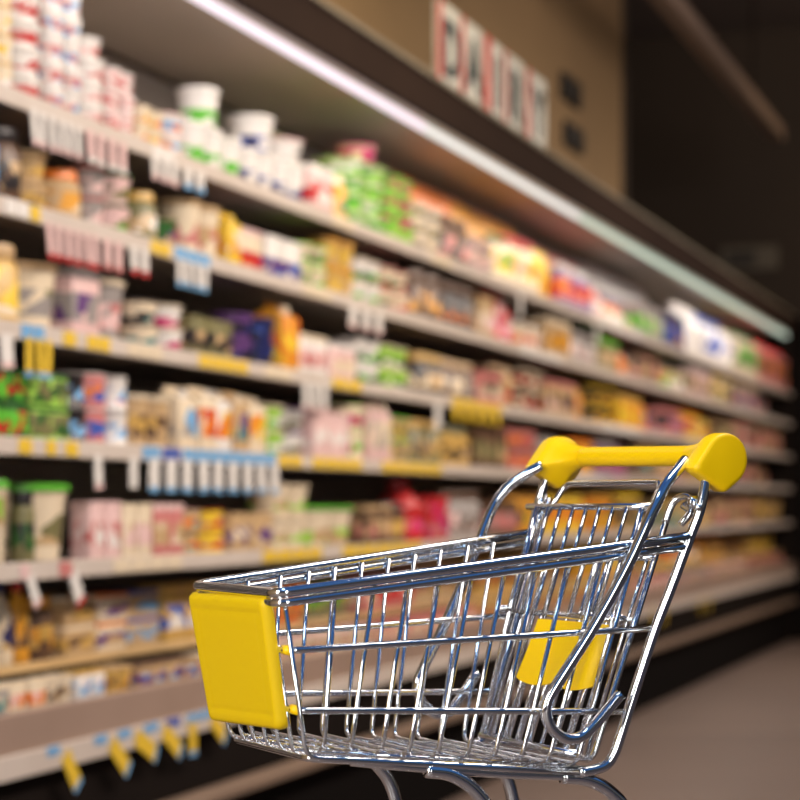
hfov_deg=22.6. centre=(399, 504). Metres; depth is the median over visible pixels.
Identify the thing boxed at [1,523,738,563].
shelf
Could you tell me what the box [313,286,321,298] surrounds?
price label
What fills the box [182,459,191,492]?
price tag
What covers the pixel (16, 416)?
pack
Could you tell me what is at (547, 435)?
snack bag
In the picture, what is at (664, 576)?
pack
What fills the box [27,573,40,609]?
price tag
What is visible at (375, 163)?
snack bag
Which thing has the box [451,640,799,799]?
floor
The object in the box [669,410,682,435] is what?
jar
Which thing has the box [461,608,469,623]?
pack
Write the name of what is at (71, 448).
price label
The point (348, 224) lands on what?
price label
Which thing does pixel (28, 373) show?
price tag
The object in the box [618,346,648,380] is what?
jar
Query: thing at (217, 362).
price label
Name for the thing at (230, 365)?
price label
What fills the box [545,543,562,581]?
snack bag
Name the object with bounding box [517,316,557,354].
pack
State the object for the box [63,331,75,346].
price label
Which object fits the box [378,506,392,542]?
pack
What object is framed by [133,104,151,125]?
tub
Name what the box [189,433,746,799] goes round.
shopping cart
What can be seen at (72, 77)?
tub
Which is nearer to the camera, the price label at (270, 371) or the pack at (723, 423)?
the price label at (270, 371)
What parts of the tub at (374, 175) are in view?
lid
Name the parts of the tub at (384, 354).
lid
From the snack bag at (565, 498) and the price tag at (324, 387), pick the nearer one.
the price tag at (324, 387)
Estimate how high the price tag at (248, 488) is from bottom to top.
0.093 m
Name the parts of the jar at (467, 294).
lid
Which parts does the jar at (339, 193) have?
lid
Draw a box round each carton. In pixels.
[153,386,196,447]
[186,387,216,449]
[203,389,230,449]
[216,212,240,263]
[222,391,248,451]
[240,395,265,452]
[253,302,298,369]
[360,400,378,459]
[372,402,390,460]
[719,329,743,372]
[738,336,750,375]
[745,339,757,378]
[752,342,765,381]
[759,346,771,383]
[766,349,779,386]
[774,353,786,389]
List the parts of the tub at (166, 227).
lid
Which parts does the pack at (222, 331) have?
lid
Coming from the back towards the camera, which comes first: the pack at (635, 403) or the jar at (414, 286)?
the pack at (635, 403)
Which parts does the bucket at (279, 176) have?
lid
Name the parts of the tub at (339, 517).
lid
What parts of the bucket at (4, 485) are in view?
lid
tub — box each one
[0,0,10,5]
[0,4,12,33]
[0,33,13,62]
[0,62,13,85]
[9,18,42,96]
[10,0,41,21]
[19,149,48,206]
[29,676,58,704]
[35,8,65,105]
[39,0,61,8]
[43,674,71,703]
[60,16,83,95]
[61,0,80,17]
[62,93,80,112]
[65,165,106,223]
[77,57,104,121]
[78,35,101,58]
[92,666,118,693]
[99,67,121,111]
[101,111,121,128]
[101,173,131,230]
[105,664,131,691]
[116,95,135,118]
[118,298,160,344]
[119,73,133,95]
[120,117,133,132]
[131,124,149,139]
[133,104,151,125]
[147,130,161,144]
[148,111,163,131]
[153,304,183,348]
[156,198,201,250]
[157,217,177,243]
[160,134,184,152]
[161,112,184,135]
[206,313,254,360]
[243,484,290,548]
[249,317,275,364]
[258,404,285,453]
[269,137,302,166]
[273,506,332,546]
[274,607,284,623]
[275,485,308,547]
[278,407,304,454]
[279,636,300,658]
[279,638,285,659]
[284,605,302,621]
[285,573,304,597]
[291,241,312,264]
[293,635,310,656]
[301,265,311,282]
[305,238,341,291]
[307,633,324,654]
[308,268,326,287]
[309,246,327,268]
[312,157,366,193]
[322,633,326,644]
[325,506,353,544]
[331,338,366,360]
[334,144,376,165]
[334,632,341,643]
[336,242,354,270]
[338,270,353,294]
[341,631,351,643]
[346,192,365,210]
[346,210,368,224]
[347,624,371,642]
[350,257,368,280]
[350,280,365,298]
[351,630,363,642]
[356,361,368,380]
[360,201,384,218]
[361,166,385,184]
[361,183,384,201]
[363,284,380,302]
[363,341,379,363]
[364,218,386,231]
[365,261,380,283]
[365,364,379,382]
[376,266,395,288]
[376,344,394,366]
[376,366,394,385]
[377,288,394,306]
[379,209,400,225]
[380,192,400,209]
[381,175,402,193]
[382,225,402,238]
[390,348,407,368]
[391,271,408,292]
[391,293,409,310]
[391,369,409,387]
[391,416,398,439]
[391,440,396,460]
[393,440,410,461]
[394,418,408,440]
[397,198,412,214]
[397,214,412,230]
[399,181,412,197]
[400,230,414,242]
[409,202,428,219]
[409,219,428,236]
[412,236,428,247]
[425,208,442,225]
[425,225,442,241]
[425,241,440,253]
[461,604,481,621]
[469,236,480,254]
[469,255,479,268]
[470,603,493,613]
[475,602,495,613]
[476,241,492,259]
[477,259,493,273]
[480,426,514,447]
[507,448,513,467]
[509,369,531,390]
[510,449,526,468]
[511,322,523,343]
[511,391,532,409]
[511,428,526,448]
[521,325,534,346]
[522,450,534,468]
[523,429,536,449]
[527,372,542,392]
[529,393,543,410]
[531,329,541,349]
[533,593,546,608]
[533,594,542,609]
[542,592,553,607]
[545,590,565,605]
[546,591,558,606]
[558,590,572,604]
[562,565,586,578]
[566,588,582,602]
[567,587,585,600]
[576,387,603,405]
[580,495,602,512]
[581,405,603,421]
[582,513,602,530]
[584,564,591,577]
[598,513,614,530]
[599,390,614,407]
[599,408,613,422]
[600,495,612,512]
[627,580,633,592]
[681,572,686,581]
[683,570,692,580]
[683,571,689,580]
[685,569,697,579]
[692,568,705,577]
[693,569,701,578]
[696,534,729,545]
[702,533,737,544]
[710,374,717,388]
[710,388,717,399]
[713,377,724,390]
[714,391,724,401]
[720,379,732,392]
[721,393,731,403]
[723,546,731,557]
[724,533,744,543]
[725,545,737,556]
[731,421,741,433]
[732,544,744,555]
[734,498,740,510]
[734,511,741,523]
[735,498,749,510]
[737,423,747,435]
[737,511,749,522]
[739,436,748,445]
[743,425,756,436]
[744,437,754,447]
[744,511,754,522]
[745,498,754,509]
[753,558,765,566]
[765,556,776,563]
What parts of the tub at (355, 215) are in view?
lid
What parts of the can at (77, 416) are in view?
lid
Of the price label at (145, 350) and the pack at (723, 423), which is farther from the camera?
the pack at (723, 423)
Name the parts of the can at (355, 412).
lid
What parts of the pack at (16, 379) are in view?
lid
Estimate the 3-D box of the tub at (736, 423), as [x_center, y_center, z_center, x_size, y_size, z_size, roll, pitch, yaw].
[2.341,-0.561,14.642,0.326,0.094,0.326,0,0,19]
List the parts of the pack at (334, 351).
lid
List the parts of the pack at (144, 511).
lid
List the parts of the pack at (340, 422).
lid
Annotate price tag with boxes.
[0,334,13,368]
[25,337,32,376]
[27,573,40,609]
[30,109,38,144]
[36,339,43,378]
[39,112,46,148]
[44,340,51,379]
[46,222,54,258]
[48,116,56,151]
[55,225,62,261]
[58,119,64,154]
[62,748,82,793]
[65,228,72,263]
[67,122,72,156]
[69,569,84,608]
[74,230,81,265]
[75,125,82,159]
[83,233,91,267]
[86,130,95,162]
[92,235,99,269]
[94,455,102,489]
[97,134,104,166]
[104,238,111,270]
[108,138,116,170]
[109,736,131,778]
[115,241,122,272]
[119,142,126,174]
[130,245,138,274]
[130,457,137,487]
[134,729,158,762]
[141,249,148,276]
[149,458,159,491]
[151,155,159,179]
[162,159,169,182]
[162,723,183,759]
[166,459,175,491]
[172,162,178,186]
[177,258,182,286]
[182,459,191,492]
[184,167,192,188]
[185,260,190,288]
[189,722,196,756]
[194,263,200,290]
[196,172,204,192]
[199,460,208,492]
[202,265,207,292]
[210,720,227,744]
[213,461,222,493]
[228,462,237,493]
[243,462,252,493]
[257,463,265,493]
[271,464,278,493]
[303,381,309,409]
[312,383,318,410]
[322,384,327,411]
[349,304,356,328]
[363,309,369,331]
[375,312,381,334]
[435,403,440,428]
[453,405,458,419]
[464,407,469,420]
[475,409,479,422]
[485,410,489,423]
[495,412,499,424]
[519,293,521,316]
[596,322,597,343]
[708,596,709,611]
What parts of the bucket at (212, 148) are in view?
lid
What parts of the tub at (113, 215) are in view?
yogurt tub, lid, lid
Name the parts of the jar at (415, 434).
lid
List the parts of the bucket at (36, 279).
lid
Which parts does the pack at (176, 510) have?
lid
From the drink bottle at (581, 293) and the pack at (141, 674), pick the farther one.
the drink bottle at (581, 293)
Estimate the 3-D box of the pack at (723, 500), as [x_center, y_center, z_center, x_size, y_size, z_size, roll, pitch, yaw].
[2.156,0.042,13.967,0.202,0.189,0.285,0,0,19]
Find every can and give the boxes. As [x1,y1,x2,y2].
[51,372,83,407]
[67,407,85,440]
[83,373,105,408]
[86,408,104,441]
[105,375,126,410]
[105,410,126,443]
[183,510,200,531]
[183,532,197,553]
[184,509,222,530]
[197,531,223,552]
[320,404,363,432]
[349,432,363,458]
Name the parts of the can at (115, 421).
lid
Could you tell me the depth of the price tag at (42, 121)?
4.69 m
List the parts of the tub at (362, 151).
lid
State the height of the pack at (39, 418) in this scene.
0.081 m
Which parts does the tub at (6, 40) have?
lid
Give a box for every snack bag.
[273,132,285,137]
[301,573,311,619]
[311,570,329,616]
[329,567,346,614]
[370,159,379,167]
[380,163,393,175]
[396,174,411,198]
[398,557,414,602]
[411,181,423,202]
[411,556,427,601]
[423,187,436,208]
[426,559,445,599]
[437,193,450,215]
[443,558,456,596]
[449,198,465,231]
[463,206,476,236]
[475,212,489,241]
[486,361,498,369]
[488,218,501,236]
[498,364,511,406]
[501,224,513,238]
[504,491,518,520]
[513,235,523,242]
[513,547,522,551]
[515,491,528,529]
[524,240,538,251]
[525,491,535,519]
[530,248,538,278]
[532,544,548,583]
[533,438,536,450]
[534,250,548,296]
[535,432,545,447]
[538,247,551,272]
[544,433,553,438]
[544,489,553,533]
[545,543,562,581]
[549,489,562,532]
[550,253,563,266]
[561,490,570,532]
[563,259,575,269]
[569,490,582,531]
[575,387,581,418]
[576,260,592,289]
[589,265,603,301]
[592,290,601,316]
[600,270,613,303]
[601,301,610,320]
[606,303,622,325]
[609,275,622,302]
[609,441,624,475]
[618,280,630,302]
[618,351,625,373]
[627,284,638,302]
[637,289,646,303]
[640,404,646,429]
[757,395,766,414]
[757,465,766,484]
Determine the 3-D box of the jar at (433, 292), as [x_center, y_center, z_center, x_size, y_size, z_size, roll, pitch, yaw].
[0.077,-0.793,7.744,0.163,0.190,0.163,0,0,20]
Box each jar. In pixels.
[0,126,20,200]
[0,243,18,320]
[21,595,52,660]
[42,169,80,217]
[126,191,156,239]
[333,176,345,217]
[360,502,404,541]
[396,268,425,316]
[403,352,429,392]
[404,420,424,462]
[422,274,440,320]
[422,421,439,463]
[426,491,458,538]
[427,355,441,394]
[437,281,454,324]
[437,426,455,464]
[438,215,454,259]
[439,358,452,395]
[450,361,462,397]
[452,220,468,265]
[452,285,465,328]
[452,428,468,465]
[456,492,470,538]
[460,363,473,399]
[463,289,473,330]
[468,492,479,537]
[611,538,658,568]
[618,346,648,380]
[621,445,649,476]
[628,537,671,566]
[644,500,671,527]
[645,350,659,383]
[645,408,672,434]
[650,467,660,477]
[668,500,683,526]
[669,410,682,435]
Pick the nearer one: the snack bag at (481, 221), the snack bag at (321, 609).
the snack bag at (321, 609)
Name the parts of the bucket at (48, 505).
lid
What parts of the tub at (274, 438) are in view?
yogurt tub, lid, lid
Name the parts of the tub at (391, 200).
lid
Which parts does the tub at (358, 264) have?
lid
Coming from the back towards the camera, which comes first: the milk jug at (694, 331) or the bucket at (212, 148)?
the milk jug at (694, 331)
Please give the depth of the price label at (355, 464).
6.74 m
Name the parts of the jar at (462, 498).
lid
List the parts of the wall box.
dark panel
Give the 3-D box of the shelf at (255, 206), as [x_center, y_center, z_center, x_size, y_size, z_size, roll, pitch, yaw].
[0.626,-0.941,9.980,0.594,0.022,14.900,0,0,19]
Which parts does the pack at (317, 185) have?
lid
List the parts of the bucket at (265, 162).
lid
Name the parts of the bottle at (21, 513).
lid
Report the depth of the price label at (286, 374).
6.14 m
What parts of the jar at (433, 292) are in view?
lid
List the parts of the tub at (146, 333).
yogurt tub, lid, lid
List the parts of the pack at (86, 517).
lid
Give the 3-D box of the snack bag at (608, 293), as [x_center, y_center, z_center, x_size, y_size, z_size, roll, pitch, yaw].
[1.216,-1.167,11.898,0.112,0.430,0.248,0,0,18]
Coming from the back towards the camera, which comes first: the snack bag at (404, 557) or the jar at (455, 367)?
the jar at (455, 367)
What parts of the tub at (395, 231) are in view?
lid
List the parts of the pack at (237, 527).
lid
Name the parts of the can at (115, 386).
lid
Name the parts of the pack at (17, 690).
lid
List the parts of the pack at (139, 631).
lid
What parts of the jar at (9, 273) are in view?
lid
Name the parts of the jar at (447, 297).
lid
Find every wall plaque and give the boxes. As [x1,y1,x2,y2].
[561,71,581,109]
[564,120,584,154]
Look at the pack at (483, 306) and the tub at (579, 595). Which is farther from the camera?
the tub at (579, 595)
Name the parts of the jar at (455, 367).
lid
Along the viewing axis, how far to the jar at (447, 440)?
7.85 m
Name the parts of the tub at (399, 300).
lid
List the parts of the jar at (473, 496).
lid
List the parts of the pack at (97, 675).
lid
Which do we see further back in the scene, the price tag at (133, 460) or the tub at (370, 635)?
the tub at (370, 635)
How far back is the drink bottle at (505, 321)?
8.67 m
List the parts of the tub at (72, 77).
yogurt tub, lid, yogurt tub, lid, lid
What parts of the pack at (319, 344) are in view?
lid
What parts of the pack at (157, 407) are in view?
lid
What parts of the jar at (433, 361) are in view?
lid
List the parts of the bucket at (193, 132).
lid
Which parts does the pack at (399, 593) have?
lid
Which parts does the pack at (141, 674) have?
lid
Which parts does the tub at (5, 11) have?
lid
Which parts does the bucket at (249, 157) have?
lid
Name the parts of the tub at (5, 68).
lid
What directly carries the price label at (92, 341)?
attached to the refrigerated display case
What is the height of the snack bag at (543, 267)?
0.250 m
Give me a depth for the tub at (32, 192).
4.76 m
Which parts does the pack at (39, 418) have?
lid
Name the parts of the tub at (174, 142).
lid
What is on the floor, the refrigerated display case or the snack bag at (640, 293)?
the refrigerated display case
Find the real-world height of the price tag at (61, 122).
0.084 m
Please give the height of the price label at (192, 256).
0.034 m
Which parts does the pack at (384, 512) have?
lid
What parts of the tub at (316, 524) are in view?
lid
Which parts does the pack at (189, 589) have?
lid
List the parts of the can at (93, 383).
lid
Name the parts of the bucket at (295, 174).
lid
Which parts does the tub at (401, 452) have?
lid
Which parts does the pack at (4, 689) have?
lid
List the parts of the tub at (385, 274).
lid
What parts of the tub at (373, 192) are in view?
lid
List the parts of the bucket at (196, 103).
lid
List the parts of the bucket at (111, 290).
lid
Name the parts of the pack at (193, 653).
lid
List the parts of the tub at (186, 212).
lid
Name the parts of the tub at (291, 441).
yogurt tub, lid, lid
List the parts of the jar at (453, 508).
lid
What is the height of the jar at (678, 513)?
0.167 m
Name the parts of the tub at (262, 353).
yogurt tub, lid, lid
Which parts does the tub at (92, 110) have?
yogurt tub, yogurt tub, lid, lid, lid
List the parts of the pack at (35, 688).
lid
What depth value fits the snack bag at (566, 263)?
11.05 m
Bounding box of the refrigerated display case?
[0,0,797,799]
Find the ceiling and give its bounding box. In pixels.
[628,0,799,39]
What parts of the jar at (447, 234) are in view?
lid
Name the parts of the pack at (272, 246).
lid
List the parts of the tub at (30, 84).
yogurt tub, yogurt tub, lid, lid, lid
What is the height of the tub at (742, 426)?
0.094 m
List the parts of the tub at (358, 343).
lid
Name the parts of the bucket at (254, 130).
lid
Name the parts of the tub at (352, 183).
yogurt tub, lid, lid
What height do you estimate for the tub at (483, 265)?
0.074 m
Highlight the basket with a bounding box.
[193,529,691,775]
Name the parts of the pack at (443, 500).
lid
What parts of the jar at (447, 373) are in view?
lid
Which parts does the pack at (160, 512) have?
lid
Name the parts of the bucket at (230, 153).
lid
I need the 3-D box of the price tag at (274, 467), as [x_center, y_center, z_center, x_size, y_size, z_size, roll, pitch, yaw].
[-0.379,-0.078,6.049,0.002,0.089,0.060,0,0,19]
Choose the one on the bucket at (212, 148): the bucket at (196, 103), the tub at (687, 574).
the bucket at (196, 103)
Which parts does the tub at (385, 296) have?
lid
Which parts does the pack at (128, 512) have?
lid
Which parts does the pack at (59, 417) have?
lid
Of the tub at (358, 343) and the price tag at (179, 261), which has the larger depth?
the tub at (358, 343)
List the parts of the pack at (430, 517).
lid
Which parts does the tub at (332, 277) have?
yogurt tub, lid, lid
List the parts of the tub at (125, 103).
lid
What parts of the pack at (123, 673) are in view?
lid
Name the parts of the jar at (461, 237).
lid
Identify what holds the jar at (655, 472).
on the refrigerated display case
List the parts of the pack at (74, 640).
lid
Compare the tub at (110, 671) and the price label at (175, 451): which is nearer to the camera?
the tub at (110, 671)
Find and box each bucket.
[0,480,8,563]
[3,484,69,561]
[14,261,57,326]
[100,278,125,338]
[176,86,219,129]
[180,120,206,160]
[197,205,220,256]
[202,129,223,167]
[220,137,241,174]
[227,114,274,154]
[238,147,260,182]
[257,154,273,187]
[270,161,289,193]
[286,167,304,199]
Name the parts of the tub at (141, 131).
lid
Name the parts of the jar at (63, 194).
lid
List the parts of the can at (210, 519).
lid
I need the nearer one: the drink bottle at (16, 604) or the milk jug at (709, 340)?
the drink bottle at (16, 604)
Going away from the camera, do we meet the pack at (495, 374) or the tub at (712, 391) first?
the pack at (495, 374)
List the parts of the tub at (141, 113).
lid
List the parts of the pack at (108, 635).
lid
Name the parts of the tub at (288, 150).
lid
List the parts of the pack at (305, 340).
lid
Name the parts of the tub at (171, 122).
lid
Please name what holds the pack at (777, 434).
on the refrigerated display case
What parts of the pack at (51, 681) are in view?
lid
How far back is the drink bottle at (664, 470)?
12.07 m
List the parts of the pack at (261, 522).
lid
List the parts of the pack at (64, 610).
lid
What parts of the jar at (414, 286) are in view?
lid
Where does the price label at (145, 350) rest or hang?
attached to the refrigerated display case
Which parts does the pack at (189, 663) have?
lid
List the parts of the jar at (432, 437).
lid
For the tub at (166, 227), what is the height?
0.083 m
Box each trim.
[622,0,627,202]
[790,317,799,639]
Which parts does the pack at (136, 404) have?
lid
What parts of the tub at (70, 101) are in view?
lid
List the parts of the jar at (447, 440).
lid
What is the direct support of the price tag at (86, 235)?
hanging from the refrigerated display case
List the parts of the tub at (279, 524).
yogurt tub, lid, lid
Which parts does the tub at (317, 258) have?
lid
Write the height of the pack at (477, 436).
0.168 m
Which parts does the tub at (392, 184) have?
lid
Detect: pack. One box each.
[0,367,7,402]
[0,403,5,435]
[0,681,25,712]
[0,685,8,713]
[5,369,25,404]
[5,404,27,436]
[15,678,45,708]
[26,372,48,406]
[28,406,50,438]
[49,374,67,408]
[49,594,94,626]
[50,267,100,334]
[51,408,68,439]
[53,624,95,656]
[60,670,89,700]
[64,592,127,622]
[70,501,104,558]
[77,668,104,696]
[83,588,158,618]
[94,620,125,651]
[104,501,120,557]
[120,504,136,556]
[126,394,148,444]
[126,616,158,646]
[128,663,153,688]
[132,660,166,683]
[135,583,184,641]
[137,504,151,555]
[144,396,169,445]
[149,657,181,681]
[152,504,169,554]
[162,581,195,638]
[165,655,197,678]
[169,504,183,553]
[177,315,212,354]
[180,652,201,675]
[213,320,231,357]
[222,513,251,550]
[241,226,262,269]
[251,513,272,549]
[262,234,283,275]
[284,240,300,280]
[298,163,333,211]
[298,411,332,456]
[299,333,312,371]
[312,336,327,374]
[327,342,342,376]
[332,413,349,457]
[343,345,355,379]
[345,569,380,611]
[346,506,377,543]
[361,621,386,641]
[376,620,396,638]
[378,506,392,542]
[379,568,397,609]
[385,618,403,635]
[393,566,412,606]
[395,617,415,634]
[405,615,422,633]
[412,614,429,631]
[415,497,439,540]
[418,613,439,629]
[426,611,443,617]
[438,610,455,626]
[440,497,447,539]
[453,427,486,466]
[455,556,488,594]
[461,606,477,622]
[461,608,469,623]
[471,365,489,402]
[472,295,493,336]
[477,500,497,534]
[479,555,503,592]
[482,554,512,590]
[487,428,494,466]
[490,368,501,404]
[495,429,506,467]
[495,553,521,582]
[498,500,508,532]
[509,500,517,531]
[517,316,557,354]
[538,379,554,413]
[555,381,565,415]
[557,320,569,357]
[566,383,574,417]
[570,329,581,361]
[572,439,582,472]
[572,541,616,575]
[582,333,594,365]
[582,441,592,473]
[584,494,628,529]
[589,441,605,474]
[595,337,606,368]
[606,442,615,474]
[607,340,617,371]
[608,302,652,337]
[609,394,630,426]
[629,495,639,528]
[630,397,640,428]
[630,579,640,591]
[653,307,662,341]
[653,575,662,586]
[653,576,657,586]
[658,309,675,346]
[663,575,666,585]
[664,365,697,394]
[676,314,684,349]
[684,471,696,479]
[693,538,707,561]
[695,537,715,560]
[696,536,722,558]
[697,368,702,396]
[698,417,720,433]
[701,567,713,576]
[703,370,710,398]
[705,566,717,575]
[706,497,720,524]
[710,565,721,574]
[717,564,727,573]
[720,420,726,432]
[720,497,726,524]
[725,497,766,522]
[726,421,733,434]
[726,498,733,523]
[728,383,742,407]
[729,564,732,572]
[735,561,746,569]
[740,534,755,554]
[743,386,750,409]
[743,460,750,483]
[745,533,770,551]
[750,460,756,483]
[751,389,756,411]
[751,426,766,450]
[756,534,763,552]
[767,428,773,451]
[767,497,772,521]
[773,497,779,521]
[774,430,780,452]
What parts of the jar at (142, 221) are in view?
lid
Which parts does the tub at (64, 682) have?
lid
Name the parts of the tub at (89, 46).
lid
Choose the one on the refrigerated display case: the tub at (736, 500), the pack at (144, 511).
the pack at (144, 511)
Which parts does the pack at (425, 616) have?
lid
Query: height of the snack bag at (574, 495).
0.213 m
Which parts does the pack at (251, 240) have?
lid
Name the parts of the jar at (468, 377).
lid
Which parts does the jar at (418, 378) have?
lid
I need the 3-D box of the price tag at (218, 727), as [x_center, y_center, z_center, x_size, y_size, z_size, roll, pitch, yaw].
[-0.504,0.623,5.572,0.002,0.103,0.119,0,0,19]
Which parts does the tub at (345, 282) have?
lid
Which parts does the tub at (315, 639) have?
lid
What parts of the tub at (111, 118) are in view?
lid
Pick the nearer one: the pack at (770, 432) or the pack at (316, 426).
the pack at (316, 426)
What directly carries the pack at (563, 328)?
on the refrigerated display case
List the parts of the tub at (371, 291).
lid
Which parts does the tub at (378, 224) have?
lid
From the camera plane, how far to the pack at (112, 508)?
5.11 m
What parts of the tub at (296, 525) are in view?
lid, yogurt tub, lid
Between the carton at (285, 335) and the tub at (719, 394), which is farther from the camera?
the tub at (719, 394)
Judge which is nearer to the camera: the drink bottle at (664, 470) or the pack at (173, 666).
the pack at (173, 666)
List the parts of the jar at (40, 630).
lid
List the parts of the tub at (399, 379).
lid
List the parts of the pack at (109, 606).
lid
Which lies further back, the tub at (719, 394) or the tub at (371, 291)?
the tub at (719, 394)
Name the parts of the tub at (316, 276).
lid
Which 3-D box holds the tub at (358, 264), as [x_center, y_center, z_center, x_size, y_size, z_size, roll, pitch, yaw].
[-0.171,-0.815,6.942,0.125,0.077,0.125,0,0,16]
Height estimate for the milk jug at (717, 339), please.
0.340 m
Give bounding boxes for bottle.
[0,582,12,666]
[7,581,28,663]
[9,492,34,562]
[377,480,422,541]
[476,291,500,338]
[484,233,503,278]
[491,295,511,341]
[495,237,511,282]
[498,235,519,285]
[510,239,529,289]
[520,243,538,292]
[548,263,570,305]
[562,267,577,307]
[568,270,585,310]
[577,273,592,313]
[660,366,683,390]
[660,368,673,387]
[661,467,671,477]
[668,495,693,525]
[669,544,678,564]
[675,410,694,437]
[683,411,702,438]
[689,545,697,562]
[691,413,708,437]
[692,495,707,525]
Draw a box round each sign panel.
[434,0,460,89]
[460,16,482,104]
[482,34,502,118]
[503,50,522,132]
[523,67,545,147]
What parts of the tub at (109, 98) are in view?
lid, yogurt tub, lid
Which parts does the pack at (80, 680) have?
lid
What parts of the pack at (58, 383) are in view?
lid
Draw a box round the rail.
[650,0,784,141]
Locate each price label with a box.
[5,198,16,215]
[17,201,27,218]
[18,438,31,453]
[20,564,29,578]
[21,323,32,339]
[30,205,39,221]
[33,326,43,341]
[46,440,55,454]
[47,745,59,756]
[59,562,71,576]
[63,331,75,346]
[65,441,77,455]
[87,335,97,349]
[94,734,106,744]
[99,337,109,351]
[113,558,129,572]
[118,728,130,739]
[128,342,138,356]
[132,557,147,570]
[140,344,150,358]
[143,446,150,459]
[144,722,158,732]
[150,556,164,569]
[151,239,159,254]
[152,346,161,359]
[152,447,159,458]
[153,143,162,158]
[161,242,169,256]
[163,448,170,459]
[164,148,173,162]
[166,717,179,726]
[167,555,181,568]
[172,448,179,460]
[175,246,185,261]
[183,449,194,461]
[187,250,197,263]
[187,712,197,722]
[196,450,207,461]
[199,253,209,267]
[199,354,210,367]
[199,710,208,719]
[208,450,219,462]
[212,356,223,369]
[221,451,231,462]
[225,358,235,371]
[232,452,242,463]
[237,360,247,373]
[244,453,253,464]
[255,453,264,464]
[263,550,277,561]
[265,365,277,378]
[266,454,275,465]
[279,368,291,380]
[279,455,289,465]
[279,549,292,560]
[291,456,301,466]
[294,548,307,559]
[303,283,311,295]
[309,548,321,558]
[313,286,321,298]
[313,457,324,467]
[323,289,331,300]
[326,458,337,468]
[333,214,342,226]
[333,377,346,388]
[338,459,349,468]
[343,546,358,556]
[344,218,353,231]
[348,379,361,391]
[351,459,361,469]
[360,545,375,554]
[377,544,391,551]
[383,461,393,471]
[393,543,406,549]
[395,462,406,471]
[408,463,418,472]
[408,542,420,546]
[420,464,429,472]
[431,464,440,473]
[432,252,441,264]
[442,256,451,267]
[452,397,464,407]
[466,400,476,409]
[478,402,489,410]
[490,404,500,413]
[522,346,531,355]
[533,349,541,358]
[543,352,551,360]
[552,354,560,363]
[576,474,587,480]
[589,474,600,479]
[602,319,614,329]
[602,423,614,431]
[616,324,627,334]
[616,425,627,433]
[629,329,640,339]
[629,428,640,435]
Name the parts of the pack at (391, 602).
lid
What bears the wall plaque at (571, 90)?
attached to the wall at (582, 39)
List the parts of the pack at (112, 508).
lid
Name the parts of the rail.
hanger rod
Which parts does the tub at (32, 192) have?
yogurt tub, lid, lid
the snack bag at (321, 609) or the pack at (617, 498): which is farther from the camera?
the pack at (617, 498)
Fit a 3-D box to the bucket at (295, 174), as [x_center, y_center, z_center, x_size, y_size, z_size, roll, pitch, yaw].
[-0.361,-1.010,6.371,0.115,0.116,0.115,0,0,20]
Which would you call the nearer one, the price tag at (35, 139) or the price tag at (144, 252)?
the price tag at (35, 139)
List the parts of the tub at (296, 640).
lid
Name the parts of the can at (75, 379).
lid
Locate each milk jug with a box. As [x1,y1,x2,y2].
[665,303,690,352]
[678,307,697,354]
[685,310,704,357]
[692,314,713,361]
[697,318,721,364]
[706,322,730,367]
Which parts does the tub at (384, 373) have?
lid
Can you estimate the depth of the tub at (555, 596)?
9.42 m
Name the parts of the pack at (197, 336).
lid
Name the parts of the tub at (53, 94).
yogurt tub, yogurt tub, yogurt tub, lid, lid, lid, lid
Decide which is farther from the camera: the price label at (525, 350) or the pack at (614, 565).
the pack at (614, 565)
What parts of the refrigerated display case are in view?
panel, price rail, panel, price rail, price rail, price rail, price rail, price rail, lip rail, kick plate, canopy trim, panel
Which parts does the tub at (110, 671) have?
lid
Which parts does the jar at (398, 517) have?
lid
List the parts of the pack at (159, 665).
lid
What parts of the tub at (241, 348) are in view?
yogurt tub, lid, lid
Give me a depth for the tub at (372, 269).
7.02 m
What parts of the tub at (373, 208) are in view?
lid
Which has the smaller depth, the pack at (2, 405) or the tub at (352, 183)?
the pack at (2, 405)
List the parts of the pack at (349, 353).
lid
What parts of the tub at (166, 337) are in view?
yogurt tub, lid, lid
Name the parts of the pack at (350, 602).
lid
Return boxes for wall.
[99,0,621,198]
[628,27,799,316]
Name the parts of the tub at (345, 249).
lid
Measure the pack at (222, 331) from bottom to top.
0.112 m
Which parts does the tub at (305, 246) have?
lid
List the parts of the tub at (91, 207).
yogurt tub, lid, lid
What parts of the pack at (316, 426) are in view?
lid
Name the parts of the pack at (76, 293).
lid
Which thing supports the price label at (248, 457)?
attached to the refrigerated display case
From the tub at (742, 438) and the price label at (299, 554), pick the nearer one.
the price label at (299, 554)
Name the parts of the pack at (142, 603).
lid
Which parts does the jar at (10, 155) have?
lid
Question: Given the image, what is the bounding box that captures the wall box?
[721,245,777,271]
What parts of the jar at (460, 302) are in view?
lid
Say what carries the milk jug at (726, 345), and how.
on the refrigerated display case
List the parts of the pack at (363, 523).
lid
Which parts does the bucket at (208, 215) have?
lid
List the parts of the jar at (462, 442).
lid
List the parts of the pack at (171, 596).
lid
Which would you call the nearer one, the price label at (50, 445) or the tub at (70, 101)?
the price label at (50, 445)
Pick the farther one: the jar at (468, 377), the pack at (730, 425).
the pack at (730, 425)
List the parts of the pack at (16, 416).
lid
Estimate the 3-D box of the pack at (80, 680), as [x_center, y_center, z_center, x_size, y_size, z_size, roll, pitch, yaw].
[-0.804,0.449,4.950,0.050,0.072,0.070,0,0,19]
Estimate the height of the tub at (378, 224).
0.059 m
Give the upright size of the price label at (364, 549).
0.034 m
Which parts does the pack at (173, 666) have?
lid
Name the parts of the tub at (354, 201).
lid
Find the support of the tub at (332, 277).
on the refrigerated display case
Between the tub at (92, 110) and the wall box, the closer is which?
the tub at (92, 110)
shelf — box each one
[0,103,783,395]
[0,215,780,425]
[0,339,773,458]
[0,454,748,489]
[0,550,775,676]
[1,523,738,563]
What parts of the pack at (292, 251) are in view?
lid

